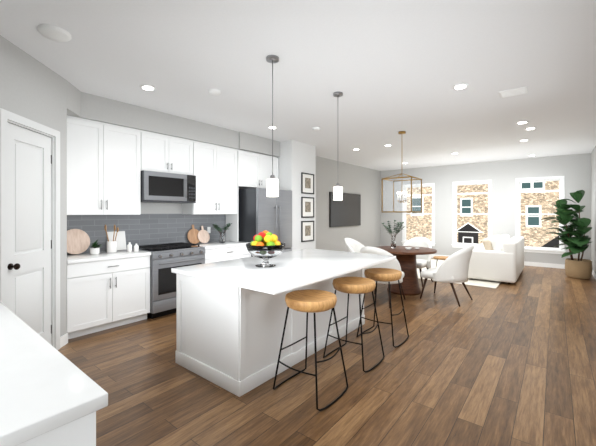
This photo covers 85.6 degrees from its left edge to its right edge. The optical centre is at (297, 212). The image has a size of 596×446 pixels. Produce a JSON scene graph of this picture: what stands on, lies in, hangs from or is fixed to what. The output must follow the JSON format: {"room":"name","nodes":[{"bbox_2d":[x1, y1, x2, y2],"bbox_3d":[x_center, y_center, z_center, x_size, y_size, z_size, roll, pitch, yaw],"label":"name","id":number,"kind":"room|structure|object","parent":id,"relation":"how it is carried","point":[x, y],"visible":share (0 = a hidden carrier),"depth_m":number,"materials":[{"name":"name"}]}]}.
{"room":"dining room and kitchen","nodes":[
{"label":"dining room and kitchen","id":0,"kind":"room"},
{"bbox_2d":[0,35,66,336],"bbox_3d":[-2.556,-0.010,3.014,0.100,2.920,1.124,0,0,-6],"label":"wall","id":1,"kind":"structure","parent":0,"point":[33,89],"depth_m":3.18,"materials":[{"name":"paint"}]},
{"bbox_2d":[7,122,51,343],"bbox_3d":[-2.508,0.332,3.043,0.113,2.212,0.625,0,0,-6],"label":"pantry door","id":2,"kind":"structure","parent":1,"relation":"in","point":[29,163],"depth_m":3.04,"materials":[{"name":"white paint"}]},
{"bbox_2d":[0,108,59,349],"bbox_3d":[-2.548,0.295,3.032,0.120,2.310,0.785,0,0,-6],"label":"door frame","id":3,"kind":"structure","parent":1,"relation":"attached to","point":[6,116],"depth_m":3.34,"materials":[{"name":"white paint"}]},
{"bbox_2d":[60,333,67,347],"bbox_3d":[-2.499,1.395,3.020,0.013,0.110,1.124,0,0,-6],"label":"baseboard","id":4,"kind":"structure","parent":1,"relation":"attached to","point":[63,340],"depth_m":3.50,"materials":[{"name":"white wood"}]},
{"bbox_2d":[67,81,279,156],"bbox_3d":[-1.623,-1.316,5.262,0.615,0.308,3.808,0,0,39],"label":"wall","id":5,"kind":"structure","parent":0,"point":[80,104],"depth_m":4.67,"materials":[{"name":"paint"}]},
{"bbox_2d":[67,156,379,254],"bbox_3d":[-0.546,-0.010,7.197,0.120,2.920,11.240,0,0,39],"label":"wall","id":6,"kind":"structure","parent":0,"point":[364,182],"depth_m":9.41,"materials":[{"name":"paint"}]},
{"bbox_2d":[67,115,142,214],"bbox_3d":[-2.623,-0.565,4.237,0.327,1.190,0.951,0,0,39],"label":"upper cabinet","id":7,"kind":"object","parent":6,"relation":"attached to","point":[107,163],"depth_m":4.14,"materials":[{"name":"white wood"}]},
{"bbox_2d":[67,214,225,253],"bbox_3d":[-2.205,0.278,5.020,0.006,0.515,2.697,0,0,39],"label":"backsplash","id":8,"kind":"structure","parent":6,"relation":"attached to","point":[145,229],"depth_m":4.91,"materials":[{"name":"tile"}]},
{"bbox_2d":[143,131,194,174],"bbox_3d":[-2.064,-0.874,4.935,0.327,0.570,0.830,0,0,39],"label":"upper cabinet","id":9,"kind":"object","parent":6,"relation":"attached to","point":[161,153],"depth_m":4.83,"materials":[{"name":"white wood"}]},
{"bbox_2d":[141,170,195,202],"bbox_3d":[-2.012,-0.368,4.893,0.449,0.436,0.822,0,0,39],"label":"microwave","id":10,"kind":"object","parent":9,"relation":"attached to","point":[160,187],"visible":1,"depth_m":4.73,"materials":[{"name":"grey metal"}]},
{"bbox_2d":[182,141,242,214],"bbox_3d":[-1.488,-0.565,5.633,0.357,1.190,0.971,0,0,39],"label":"upper cabinet","id":11,"kind":"object","parent":6,"relation":"attached to","point":[218,169],"depth_m":5.51,"materials":[{"name":"white wood"}]},
{"bbox_2d":[243,151,277,188],"bbox_3d":[-0.884,-0.820,6.388,0.357,0.680,1.085,0,0,39],"label":"upper cabinet","id":12,"kind":"object","parent":6,"relation":"attached to","point":[257,168],"depth_m":6.23,"materials":[{"name":"white wood"}]},
{"bbox_2d":[329,192,360,226],"bbox_3d":[1.425,-0.080,9.526,0.046,0.980,1.760,0,0,39],"label":"wall-mounted tv","id":13,"kind":"object","parent":6,"relation":"attached to","point":[345,211],"visible":1,"depth_m":9.45,"materials":[{"name":"black"}]},
{"bbox_2d":[277,140,315,250],"bbox_3d":[-0.142,-0.010,7.046,0.700,2.920,0.830,0,0,39],"label":"wall","id":14,"kind":"structure","parent":0,"point":[296,159],"depth_m":6.67,"materials":[{"name":"paint"}]},
{"bbox_2d":[301,197,313,217],"bbox_3d":[0.213,-0.110,6.910,0.020,0.440,0.440,0,0,39],"label":"picture frame","id":15,"kind":"object","parent":14,"relation":"attached to","point":[307,207],"depth_m":6.90,"materials":[{"name":"black"}]},
{"bbox_2d":[301,172,313,193],"bbox_3d":[0.213,-0.620,6.910,0.020,0.440,0.440,0,0,39],"label":"picture frame","id":16,"kind":"object","parent":14,"relation":"attached to","point":[307,180],"depth_m":6.90,"materials":[{"name":"black"}]},
{"bbox_2d":[301,221,313,241],"bbox_3d":[0.213,0.400,6.910,0.020,0.440,0.440,0,0,39],"label":"picture frame","id":17,"kind":"object","parent":14,"relation":"attached to","point":[307,227],"depth_m":6.90,"materials":[{"name":"black"}]},
{"bbox_2d":[0,0,595,170],"bbox_3d":[1.699,-1.520,5.466,6.150,0.100,11.500,0,0,39],"label":"ceiling","id":18,"kind":"structure","parent":0,"point":[390,69],"depth_m":3.26,"materials":[{"name":"paint"}]},
{"bbox_2d":[37,24,70,41],"bbox_3d":[-1.978,-1.450,2.619,0.219,0.037,0.219,0,0,30],"label":"smoke detector","id":19,"kind":"object","parent":18,"relation":"attached to","point":[53,33],"depth_m":2.58,"materials":[{"name":"white plastic"}]},
{"bbox_2d":[140,85,155,90],"bbox_3d":[-1.758,-1.462,3.775,0.168,0.015,0.168,0,0,30],"label":"recessed light","id":20,"kind":"object","parent":18,"relation":"in","point":[146,87],"depth_m":3.75,"materials":[{"name":"white"}]},
{"bbox_2d":[208,89,220,95],"bbox_3d":[-1.011,-1.450,3.894,0.149,0.037,0.149,0,0,30],"label":"smoke detector","id":21,"kind":"object","parent":18,"relation":"attached to","point":[215,92],"depth_m":3.85,"materials":[{"name":"white plastic"}]},
{"bbox_2d":[266,55,278,196],"bbox_3d":[-0.242,-0.810,3.062,0.120,1.320,0.120,0,0,39],"label":"pendant light","id":22,"kind":"object","parent":18,"relation":"hanging from","point":[272,186],"visible":1,"depth_m":3.03,"materials":[{"name":"white glass"}]},
{"bbox_2d":[312,127,319,130],"bbox_3d":[0.314,-1.450,5.600,0.149,0.037,0.149,0,0,33],"label":"recessed light","id":23,"kind":"object","parent":18,"relation":"attached to","point":[313,128],"depth_m":5.56,"materials":[{"name":"white"}]},
{"bbox_2d":[333,92,342,199],"bbox_3d":[0.493,-0.810,3.973,0.120,1.320,0.120,0,0,39],"label":"pendant light","id":24,"kind":"object","parent":18,"relation":"hanging from","point":[337,192],"visible":1,"depth_m":3.93,"materials":[{"name":"white glass"}]},
{"bbox_2d":[382,131,421,212],"bbox_3d":[1.896,-0.735,5.872,0.552,1.471,0.552,0,0,39],"label":"chandelier","id":25,"kind":"object","parent":18,"relation":"hanging from","point":[403,180],"visible":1,"depth_m":5.82,"materials":[{"name":"gold metal"}]},
{"bbox_2d":[452,83,468,88],"bbox_3d":[1.888,-1.462,3.740,0.168,0.015,0.168,0,0,-6],"label":"recessed light","id":26,"kind":"object","parent":18,"relation":"in","point":[457,86],"depth_m":3.72,"materials":[{"name":"white"}]},
{"bbox_2d":[499,86,527,97],"bbox_3d":[2.625,-1.461,3.926,0.280,0.015,0.250,0,0,39],"label":"air vent","id":27,"kind":"object","parent":18,"relation":"attached to","point":[522,90],"depth_m":3.90,"materials":[{"name":"white metal"}]},
{"bbox_2d":[58,258,595,445],"bbox_3d":[1.699,1.480,5.466,6.150,0.060,11.500,0,0,39],"label":"floor","id":28,"kind":"structure","parent":0,"point":[506,364],"depth_m":2.76,"materials":[{"name":"brown wood"}]},
{"bbox_2d":[0,302,107,445],"bbox_3d":[-1.692,0.993,1.467,2.405,0.915,0.612,0,0,39],"label":"countertop","id":29,"kind":"structure","parent":28,"relation":"on","point":[50,395],"depth_m":0.95,"materials":[{"name":"white stone"}]},
{"bbox_2d":[67,257,149,338],"bbox_3d":[-2.518,1.013,4.152,0.597,0.876,0.951,0,0,39],"label":"base cabinet","id":30,"kind":"object","parent":28,"relation":"on","point":[105,290],"depth_m":3.92,"materials":[{"name":"white wood"}]},
{"bbox_2d":[67,249,150,264],"bbox_3d":[-2.508,0.554,4.145,0.622,0.040,0.953,0,0,39],"label":"countertop","id":31,"kind":"structure","parent":30,"relation":"on","point":[72,259],"depth_m":4.01,"materials":[{"name":"white stone"}]},
{"bbox_2d":[67,229,89,253],"bbox_3d":[-2.847,0.371,4.120,0.095,0.323,0.330,0,0,39],"label":"round cutting board","id":32,"kind":"object","parent":31,"relation":"on","point":[78,241],"visible":0.67,"depth_m":4.13,"materials":[{"name":"brown wood"}]},
{"bbox_2d":[90,240,100,254],"bbox_3d":[-2.554,0.437,4.085,0.193,0.193,0.162,0,0,39],"label":"plant pot","id":33,"kind":"object","parent":31,"relation":"on","point":[95,250],"visible":1,"depth_m":4.06,"materials":[{"name":"white ceramic"}]},
{"bbox_2d":[104,224,118,252],"bbox_3d":[-2.485,0.346,4.296,0.154,0.374,0.143,0,0,39],"label":"utensil crock","id":34,"kind":"object","parent":31,"relation":"on","point":[111,246],"visible":1,"depth_m":4.27,"materials":[{"name":"white ceramic"}]},
{"bbox_2d":[107,231,126,249],"bbox_3d":[-2.555,0.399,4.540,0.070,0.266,0.240,0,0,39],"label":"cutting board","id":35,"kind":"object","parent":31,"relation":"on","point":[121,240],"visible":0.52,"depth_m":4.56,"materials":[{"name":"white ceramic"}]},
{"bbox_2d":[127,242,138,251],"bbox_3d":[-2.241,0.468,4.372,0.140,0.130,0.060,0,0,-22],"label":"soap bottles","id":36,"kind":"object","parent":31,"relation":"on","point":[129,247],"visible":1,"depth_m":4.35,"materials":[{"name":"white ceramic"}]},
{"bbox_2d":[132,242,204,318],"bbox_3d":[-1.907,0.970,4.809,0.697,0.960,0.822,0,0,39],"label":"range","id":37,"kind":"object","parent":28,"relation":"on","point":[165,258],"visible":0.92,"depth_m":4.48,"materials":[{"name":"silver metal"}]},
{"bbox_2d":[205,245,250,262],"bbox_3d":[-1.383,1.013,5.571,0.597,0.876,1.007,0,0,39],"label":"base cabinet","id":38,"kind":"object","parent":28,"relation":"on","point":[236,251],"depth_m":5.34,"materials":[{"name":"white"}]},
{"bbox_2d":[196,241,250,248],"bbox_3d":[-1.374,0.554,5.562,0.622,0.040,1.009,0,0,39],"label":"countertop","id":39,"kind":"structure","parent":38,"relation":"on","point":[209,245],"depth_m":5.38,"materials":[{"name":"white stone"}]},
{"bbox_2d":[187,225,209,243],"bbox_3d":[-1.710,0.370,5.541,0.115,0.324,0.420,0,0,39],"label":"boards","id":40,"kind":"object","parent":39,"relation":"on","point":[196,236],"visible":1,"depth_m":5.52,"materials":[{"name":"brown wood"}]},
{"bbox_2d":[212,223,231,242],"bbox_3d":[-1.323,0.357,5.656,0.380,0.352,0.438,0,0,39],"label":"vase","id":41,"kind":"object","parent":39,"relation":"on","point":[222,238],"visible":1,"depth_m":5.61,"materials":[{"name":"clear glass"}]},
{"bbox_2d":[238,188,291,256],"bbox_3d":[-0.668,0.505,6.277,0.780,1.890,0.950,0,0,39],"label":"refrigerator","id":42,"kind":"object","parent":28,"relation":"on","point":[259,210],"visible":0.4,"depth_m":5.96,"materials":[{"name":"grey metal"}]},
{"bbox_2d":[172,268,364,396],"bbox_3d":[-0.158,1.013,3.648,0.930,0.876,2.130,0,0,39],"label":"kitchen island","id":43,"kind":"object","parent":28,"relation":"on","point":[230,317],"depth_m":2.84,"materials":[{"name":"white wood"}]},
{"bbox_2d":[171,248,394,295],"bbox_3d":[-0.004,0.554,3.524,1.345,0.040,2.200,0,0,39],"label":"island countertop","id":44,"kind":"structure","parent":43,"relation":"on","point":[299,268],"depth_m":3.02,"materials":[{"name":"white stone"}]},
{"bbox_2d":[246,231,284,267],"bbox_3d":[-0.323,0.356,3.216,0.399,0.354,0.399,0,0,39],"label":"fruit bowl","id":45,"kind":"object","parent":44,"relation":"on","point":[265,246],"visible":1,"depth_m":3.11,"materials":[{"name":"clear glass"}]},
{"bbox_2d":[273,289,347,410],"bbox_3d":[0.105,1.062,2.631,0.505,0.774,0.445,0,0,39],"label":"bar stool","id":46,"kind":"object","parent":28,"relation":"on","point":[310,300],"visible":1,"depth_m":2.57,"materials":[{"name":"brown wood"}]},
{"bbox_2d":[323,277,384,372],"bbox_3d":[0.555,1.062,3.193,0.505,0.774,0.445,0,0,39],"label":"bar stool","id":47,"kind":"object","parent":28,"relation":"on","point":[356,285],"visible":0.96,"depth_m":3.12,"materials":[{"name":"brown wood"}]},
{"bbox_2d":[344,238,384,284],"bbox_3d":[1.298,0.990,6.491,0.757,0.930,0.658,0,0,39],"label":"dining chair","id":48,"kind":"object","parent":28,"relation":"on","point":[352,245],"visible":0.21,"depth_m":6.72,"materials":[{"name":"white fabric"}]},
{"bbox_2d":[356,268,408,347],"bbox_3d":[0.982,1.062,3.728,0.505,0.774,0.445,0,0,39],"label":"bar stool","id":49,"kind":"object","parent":28,"relation":"on","point":[388,275],"visible":0.96,"depth_m":3.64,"materials":[{"name":"brown wood"}]},
{"bbox_2d":[360,246,404,307],"bbox_3d":[1.350,0.990,5.261,0.658,0.930,0.757,0,0,39],"label":"dining chair","id":50,"kind":"object","parent":28,"relation":"on","point":[393,264],"visible":0.33,"depth_m":4.99,"materials":[{"name":"white fabric"}]},
{"bbox_2d":[376,246,436,294],"bbox_3d":[1.950,1.060,5.931,1.120,0.780,1.120,0,0,39],"label":"dining table","id":51,"kind":"object","parent":28,"relation":"on","point":[405,258],"visible":0.73,"depth_m":5.71,"materials":[{"name":"brown wood"}]},
{"bbox_2d":[382,220,404,248],"bbox_3d":[1.775,0.404,5.975,0.426,0.529,0.464,0,0,39],"label":"vase","id":52,"kind":"object","parent":51,"relation":"on","point":[393,242],"visible":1,"depth_m":5.98,"materials":[{"name":"clear glass"}]},
{"bbox_2d":[402,237,432,286],"bbox_3d":[2.433,0.990,6.696,0.658,0.930,0.757,0,0,39],"label":"dining chair","id":53,"kind":"object","parent":28,"relation":"on","point":[422,261],"visible":0.46,"depth_m":6.77,"materials":[{"name":"white fabric"}]},
{"bbox_2d":[420,246,473,306],"bbox_3d":[2.504,0.990,5.347,0.658,0.930,0.757,0,0,-43],"label":"dining chair","id":54,"kind":"object","parent":28,"relation":"on","point":[452,268],"visible":1,"depth_m":5.07,"materials":[{"name":"white fabric"}]},
{"bbox_2d":[417,259,500,288],"bbox_3d":[3.643,1.443,8.233,2.830,0.012,3.150,0,0,39],"label":"rug","id":55,"kind":"object","parent":28,"relation":"on","point":[484,283],"visible":0.25,"depth_m":6.71,"materials":[{"name":"beige carpet"}]},
{"bbox_2d":[433,256,448,266],"bbox_3d":[3.093,1.194,6.849,0.400,0.487,0.400,0,0,39],"label":"side table","id":56,"kind":"object","parent":55,"relation":"on","point":[441,257],"visible":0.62,"depth_m":6.80,"materials":[{"name":"brown wood"}]},
{"bbox_2d":[468,234,523,283],"bbox_3d":[4.617,0.989,7.493,0.936,0.893,2.230,0,0,39],"label":"sofa","id":57,"kind":"object","parent":55,"relation":"on","point":[500,258],"visible":0.98,"depth_m":6.65,"materials":[{"name":"white fabric"}]},
{"bbox_2d":[539,190,592,278],"bbox_3d":[6.004,0.475,7.265,0.962,1.951,1.212,0,0,39],"label":"fiddle leaf fig","id":58,"kind":"object","parent":28,"relation":"on","point":[578,268],"visible":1,"depth_m":7.07,"materials":[{"name":"green plant"}]},
{"bbox_2d":[380,153,590,263],"bbox_3d":[5.140,-0.010,9.770,5.550,2.920,0.120,0,0,39],"label":"wall","id":59,"kind":"structure","parent":0,"point":[575,170],"depth_m":9.25,"materials":[{"name":"paint"}]},
{"bbox_2d":[401,183,434,245],"bbox_3d":[3.988,0.068,10.659,1.090,2.025,0.170,0,0,39],"label":"window","id":60,"kind":"structure","parent":59,"relation":"in","point":[404,240],"depth_m":10.61,"materials":[{"name":"white wood"}]},
{"bbox_2d":[452,180,491,248],"bbox_3d":[5.222,0.068,9.672,1.090,2.025,0.170,0,0,39],"label":"window","id":61,"kind":"structure","parent":59,"relation":"in","point":[455,244],"depth_m":9.70,"materials":[{"name":"white wood"}]},
{"bbox_2d":[431,254,564,268],"bbox_3d":[5.088,1.395,9.724,5.520,0.110,0.011,0,0,39],"label":"baseboard","id":62,"kind":"structure","parent":59,"relation":"attached to","point":[550,265],"depth_m":8.59,"materials":[{"name":"white"}]},
{"bbox_2d":[516,176,565,253],"bbox_3d":[6.487,0.068,8.661,1.090,2.025,0.170,0,0,39],"label":"window","id":63,"kind":"structure","parent":59,"relation":"in","point":[560,249],"depth_m":8.64,"materials":[{"name":"white wood"}]},
{"bbox_2d":[591,146,595,273],"bbox_3d":[3.883,-0.010,3.657,0.120,2.920,11.240,0,0,39],"label":"wall","id":64,"kind":"structure","parent":0,"point":[593,205],"depth_m":7.46,"materials":[{"name":"paint"}]},
{"label":"outside","id":65,"kind":"structure","parent":0,"visible":0},
{"bbox_2d":[406,181,558,247],"bbox_3d":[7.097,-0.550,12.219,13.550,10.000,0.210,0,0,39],"label":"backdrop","id":66,"kind":"structure","parent":65,"point":[540,197],"depth_m":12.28,"materials":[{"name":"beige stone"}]}
]}

